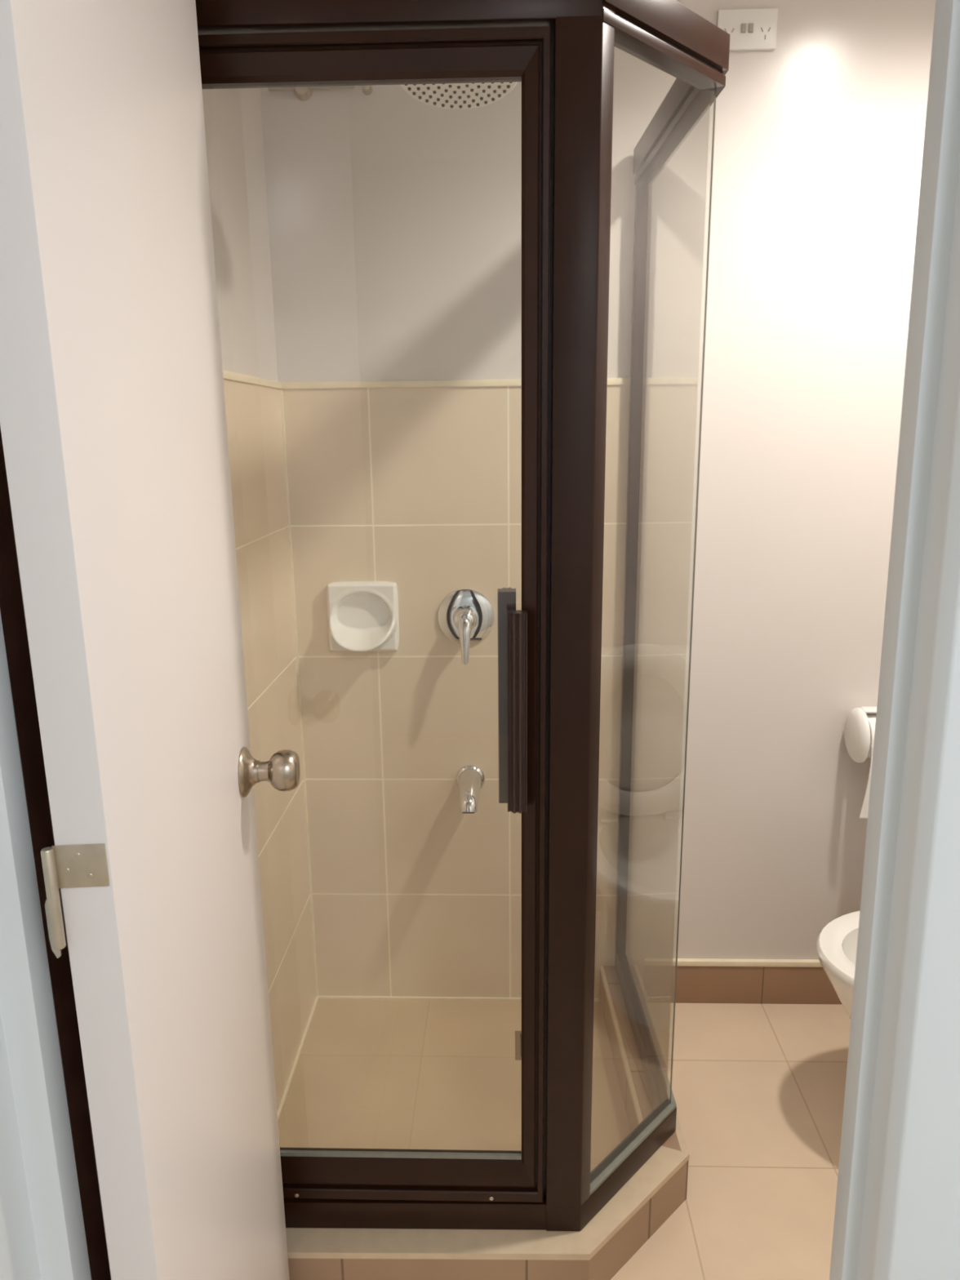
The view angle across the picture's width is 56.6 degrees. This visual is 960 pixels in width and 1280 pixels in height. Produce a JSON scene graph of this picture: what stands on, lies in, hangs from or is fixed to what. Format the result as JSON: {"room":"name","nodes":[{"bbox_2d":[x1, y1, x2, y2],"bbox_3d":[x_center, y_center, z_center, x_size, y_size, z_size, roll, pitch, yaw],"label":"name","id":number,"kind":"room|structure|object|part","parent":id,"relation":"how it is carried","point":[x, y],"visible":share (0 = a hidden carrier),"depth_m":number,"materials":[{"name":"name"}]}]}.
{"room":"bathroom","nodes":[
{"label":"bathroom","id":0,"kind":"room"},
{"bbox_2d":[201,88,277,381],"bbox_3d":[-0.501,-0.136,1.321,0.100,2.460,1.354,0,13,2],"label":"wall","id":1,"kind":"structure","parent":0,"point":[235,153],"depth_m":1.66,"materials":[{"name":"paint"}]},
{"bbox_2d":[0,426,111,1279],"bbox_3d":[-0.457,0.130,0.931,0.012,2.120,0.475,0,13,2],"label":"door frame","id":2,"kind":"structure","parent":1,"relation":"attached to","point":[11,604],"depth_m":0.92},
{"bbox_2d":[222,369,315,1111],"bbox_3d":[-0.433,0.266,1.707,0.010,1.499,0.774,0,13,2],"label":"wall tiles","id":3,"kind":"structure","parent":1,"relation":"attached to","point":[253,411],"depth_m":1.84,"materials":[{"name":"beige tile"}]},
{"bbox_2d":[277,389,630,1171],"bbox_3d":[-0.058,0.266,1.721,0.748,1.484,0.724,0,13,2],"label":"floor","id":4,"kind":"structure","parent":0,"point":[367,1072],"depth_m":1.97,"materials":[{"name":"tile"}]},
{"bbox_2d":[515,1031,521,1060],"bbox_3d":[0.132,0.940,2.070,0.100,0.003,0.100,0,13,2],"label":"floor waste","id":5,"kind":"structure","parent":4,"relation":"on","point":[517,1033],"depth_m":2.07,"materials":[{"name":"silver metal"}]},
{"bbox_2d":[260,0,935,959],"bbox_3d":[0.096,-0.305,2.011,2.670,2.460,0.100,0,13,2],"label":"wall","id":6,"kind":"structure","parent":0,"point":[394,217],"depth_m":1.87,"materials":[{"name":"paint"}]},
{"bbox_2d":[267,85,372,101],"bbox_3d":[-0.318,-1.097,1.774,0.206,0.036,0.022,0,13,2],"label":"pipe","id":7,"kind":"object","parent":6,"relation":"attached to","point":[302,93],"visible":0.52,"depth_m":1.77,"materials":[{"name":"metal"}]},
{"bbox_2d":[280,377,630,998],"bbox_3d":[-0.040,0.176,2.072,0.774,1.499,0.010,0,13,2],"label":"wall tiles","id":8,"kind":"structure","parent":6,"relation":"attached to","point":[415,486],"depth_m":2.06,"materials":[{"name":"beige tile"}]},
{"bbox_2d":[326,581,399,651],"bbox_3d":[-0.265,-0.046,1.988,0.160,0.160,0.073,0,13,2],"label":"soap dish","id":9,"kind":"object","parent":8,"relation":"attached to","point":[362,615],"visible":1,"depth_m":2.00,"materials":[{"name":"white ceramic"}]},
{"bbox_2d":[437,588,494,664],"bbox_3d":[-0.033,-0.029,1.981,0.128,0.158,0.081,0,13,2],"label":"shower mixer","id":10,"kind":"object","parent":8,"relation":"attached to","point":[465,616],"visible":1,"depth_m":2.00,"materials":[{"name":"silver metal"}]},
{"bbox_3d":[-0.033,0.000,1.970,0.032,0.107,0.046,0,13,2],"label":"lever","id":11,"kind":"part","parent":10,"relation":"part of","materials":[{"name":"silver metal"}]},
{"bbox_2d":[456,764,484,813],"bbox_3d":[-0.024,0.346,2.041,0.068,0.075,0.136,0,13,2],"label":"spout","id":12,"kind":"object","parent":8,"relation":"attached to","point":[470,779],"visible":1,"depth_m":2.03,"materials":[{"name":"silver metal"}]},
{"bbox_2d":[400,81,517,109],"bbox_3d":[-0.029,-1.003,1.505,0.188,0.262,0.573,0,13,2],"label":"shower","id":13,"kind":"object","parent":6,"relation":"attached to","point":[446,95],"visible":0.3,"depth_m":1.39,"materials":[{"name":"silver metal"}]},
{"bbox_2d":[716,8,777,51],"bbox_3d":[0.519,-1.186,1.733,0.115,0.070,0.013,0,13,2],"label":"outlet","id":14,"kind":"object","parent":6,"relation":"attached to","point":[748,29],"visible":0.89,"depth_m":1.73,"materials":[{"name":"white plastic"}]},
{"bbox_2d":[741,22,746,32],"bbox_3d":[0.511,-1.186,1.728,0.009,0.016,0.004,0,13,2],"label":"rocker switch","id":15,"kind":"object","parent":14,"relation":"attached to","point":[743,24],"depth_m":1.73,"materials":[{"name":"white plastic"}]},
{"bbox_2d":[748,22,753,32],"bbox_3d":[0.525,-1.186,1.728,0.009,0.016,0.004,0,13,2],"label":"rocker switch","id":16,"kind":"object","parent":14,"relation":"attached to","point":[750,24],"depth_m":1.73,"materials":[{"name":"white plastic"}]},
{"bbox_2d":[671,958,841,1004],"bbox_3d":[0.874,0.845,2.200,0.935,0.119,0.013,0,13,2],"label":"baseboard","id":17,"kind":"structure","parent":6,"relation":"attached to","point":[699,980],"depth_m":2.20,"materials":[{"name":"tile"}]},
{"bbox_2d":[844,706,876,762],"bbox_3d":[0.923,0.211,1.995,0.183,0.126,0.120,0,13,2],"label":"toilet roll holder","id":18,"kind":"object","parent":6,"relation":"attached to","point":[857,729],"visible":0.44,"depth_m":1.97,"materials":[{"name":"white plastic"}]},
{"bbox_2d":[856,706,876,714],"bbox_3d":[0.919,0.177,2.006,0.139,0.064,0.078,0,13,2],"label":"hood","id":19,"kind":"object","parent":18,"relation":"attached to","point":[860,710],"depth_m":1.97,"materials":[{"name":"white plastic"}]},
{"bbox_2d":[859,714,875,817],"bbox_3d":[0.908,0.278,2.009,0.116,0.229,0.098,0,13,2],"label":"toilet roll","id":20,"kind":"object","parent":18,"relation":"hanging from","point":[872,717],"visible":0.09,"depth_m":1.97,"materials":[{"name":"paper"}]},
{"bbox_2d":[610,1003,850,1279],"bbox_3d":[0.059,1.320,0.607,2.670,0.060,3.580,0,13,2],"label":"floor","id":21,"kind":"structure","parent":0,"point":[758,1089],"depth_m":1.79,"materials":[{"name":"tile"}]},
{"bbox_2d":[285,965,689,1279],"bbox_3d":[0.096,0.979,1.708,1.129,0.100,0.500,-13,18,-41],"label":"kerb","id":22,"kind":"object","parent":21,"relation":"on","point":[597,1251],"visible":0.49,"depth_m":1.47,"materials":[{"name":"tile"}]},
{"bbox_2d":[195,0,729,1231],"bbox_3d":[0.087,0.033,1.495,1.086,1.839,0.448,-12,18,-41],"label":"shower enclosure","id":23,"kind":"object","parent":22,"relation":"on","point":[561,52],"visible":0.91,"depth_m":1.32,"materials":[{"name":"brown metal"}]},
{"bbox_3d":[-0.145,0.090,1.290,0.480,1.710,0.030,0,13,2],"label":"shower door","id":24,"kind":"part","parent":23,"relation":"part of","materials":[{"name":"clear glass"}]},
{"bbox_3d":[-0.135,0.952,1.499,0.601,0.052,0.038,0,13,1],"label":"sill","id":25,"kind":"part","parent":23,"relation":"part of","materials":[{"name":"brown metal"}]},
{"bbox_3d":[0.040,0.084,1.314,0.026,0.320,0.038,0,13,2],"label":"pull handle","id":26,"kind":"part","parent":23,"relation":"part of","materials":[{"name":"brown metal"}]},
{"bbox_3d":[0.053,0.104,1.265,0.028,0.294,0.026,0,13,2],"label":"pull handle","id":27,"kind":"part","parent":23,"relation":"part of","materials":[{"name":"brown metal"}]},
{"bbox_3d":[0.137,0.081,1.289,0.073,1.839,0.044,0,13,2],"label":"post","id":28,"kind":"part","parent":23,"relation":"part of","materials":[{"name":"brown metal"}]},
{"bbox_3d":[0.238,-0.804,1.180,0.040,0.066,0.300,12,18,42],"label":"rail","id":29,"kind":"part","parent":23,"relation":"part of","materials":[{"name":"brown metal"}]},
{"bbox_3d":[0.342,-0.016,1.732,0.006,1.736,0.506,-1,13,-1],"label":"glass pane","id":30,"kind":"part","parent":23,"relation":"part of","materials":[{"name":"clear glass"}]},
{"bbox_3d":[0.332,-0.888,1.531,0.040,0.066,0.530,-1,13,-1],"label":"rail","id":31,"kind":"part","parent":23,"relation":"part of","materials":[{"name":"brown metal"}]},
{"bbox_2d":[815,911,859,1018],"bbox_3d":[0.991,0.575,1.714,0.662,0.865,0.396,0,13,2],"label":"toilet","id":32,"kind":"object","parent":21,"relation":"on","point":[836,944],"visible":0.24,"depth_m":1.75,"materials":[{"name":"white ceramic"}]},
{"bbox_2d":[947,1185,959,1279],"bbox_3d":[0.819,0.020,0.597,0.940,2.460,0.050,0,13,2],"label":"wall","id":33,"kind":"structure","parent":0,"point":[954,1268],"depth_m":0.69,"materials":[{"name":"paint"}]},
{"bbox_2d":[829,0,959,1279],"bbox_3d":[0.321,0.189,0.645,0.086,2.120,0.068,0,13,2],"label":"door frame","id":34,"kind":"structure","parent":33,"relation":"attached to","point":[899,1175],"depth_m":0.62,"materials":[{"name":"paint"}]},
{"bbox_3d":[-0.865,0.026,0.649,0.830,2.460,0.050,0,13,2],"label":"wall","id":35,"kind":"structure","parent":0,"visible":0},
{"bbox_2d":[0,611,91,1279],"bbox_3d":[-0.402,0.189,0.675,0.094,2.120,0.076,0,13,2],"label":"door frame","id":36,"kind":"structure","parent":35,"relation":"attached to","point":[42,1236],"depth_m":0.72,"materials":[{"name":"paint"}]},
{"bbox_2d":[0,0,299,1279],"bbox_3d":[-0.304,0.159,0.939,0.118,2.033,0.563,0,13,2],"label":"door","id":37,"kind":"structure","parent":35,"relation":"in","point":[113,424],"depth_m":0.75,"materials":[{"name":"paint"}]},
{"bbox_3d":[-0.303,0.173,1.169,0.016,0.066,0.066,-2,13,-4],"label":"knob","id":38,"kind":"part","parent":37,"relation":"part of","materials":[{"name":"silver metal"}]}
]}

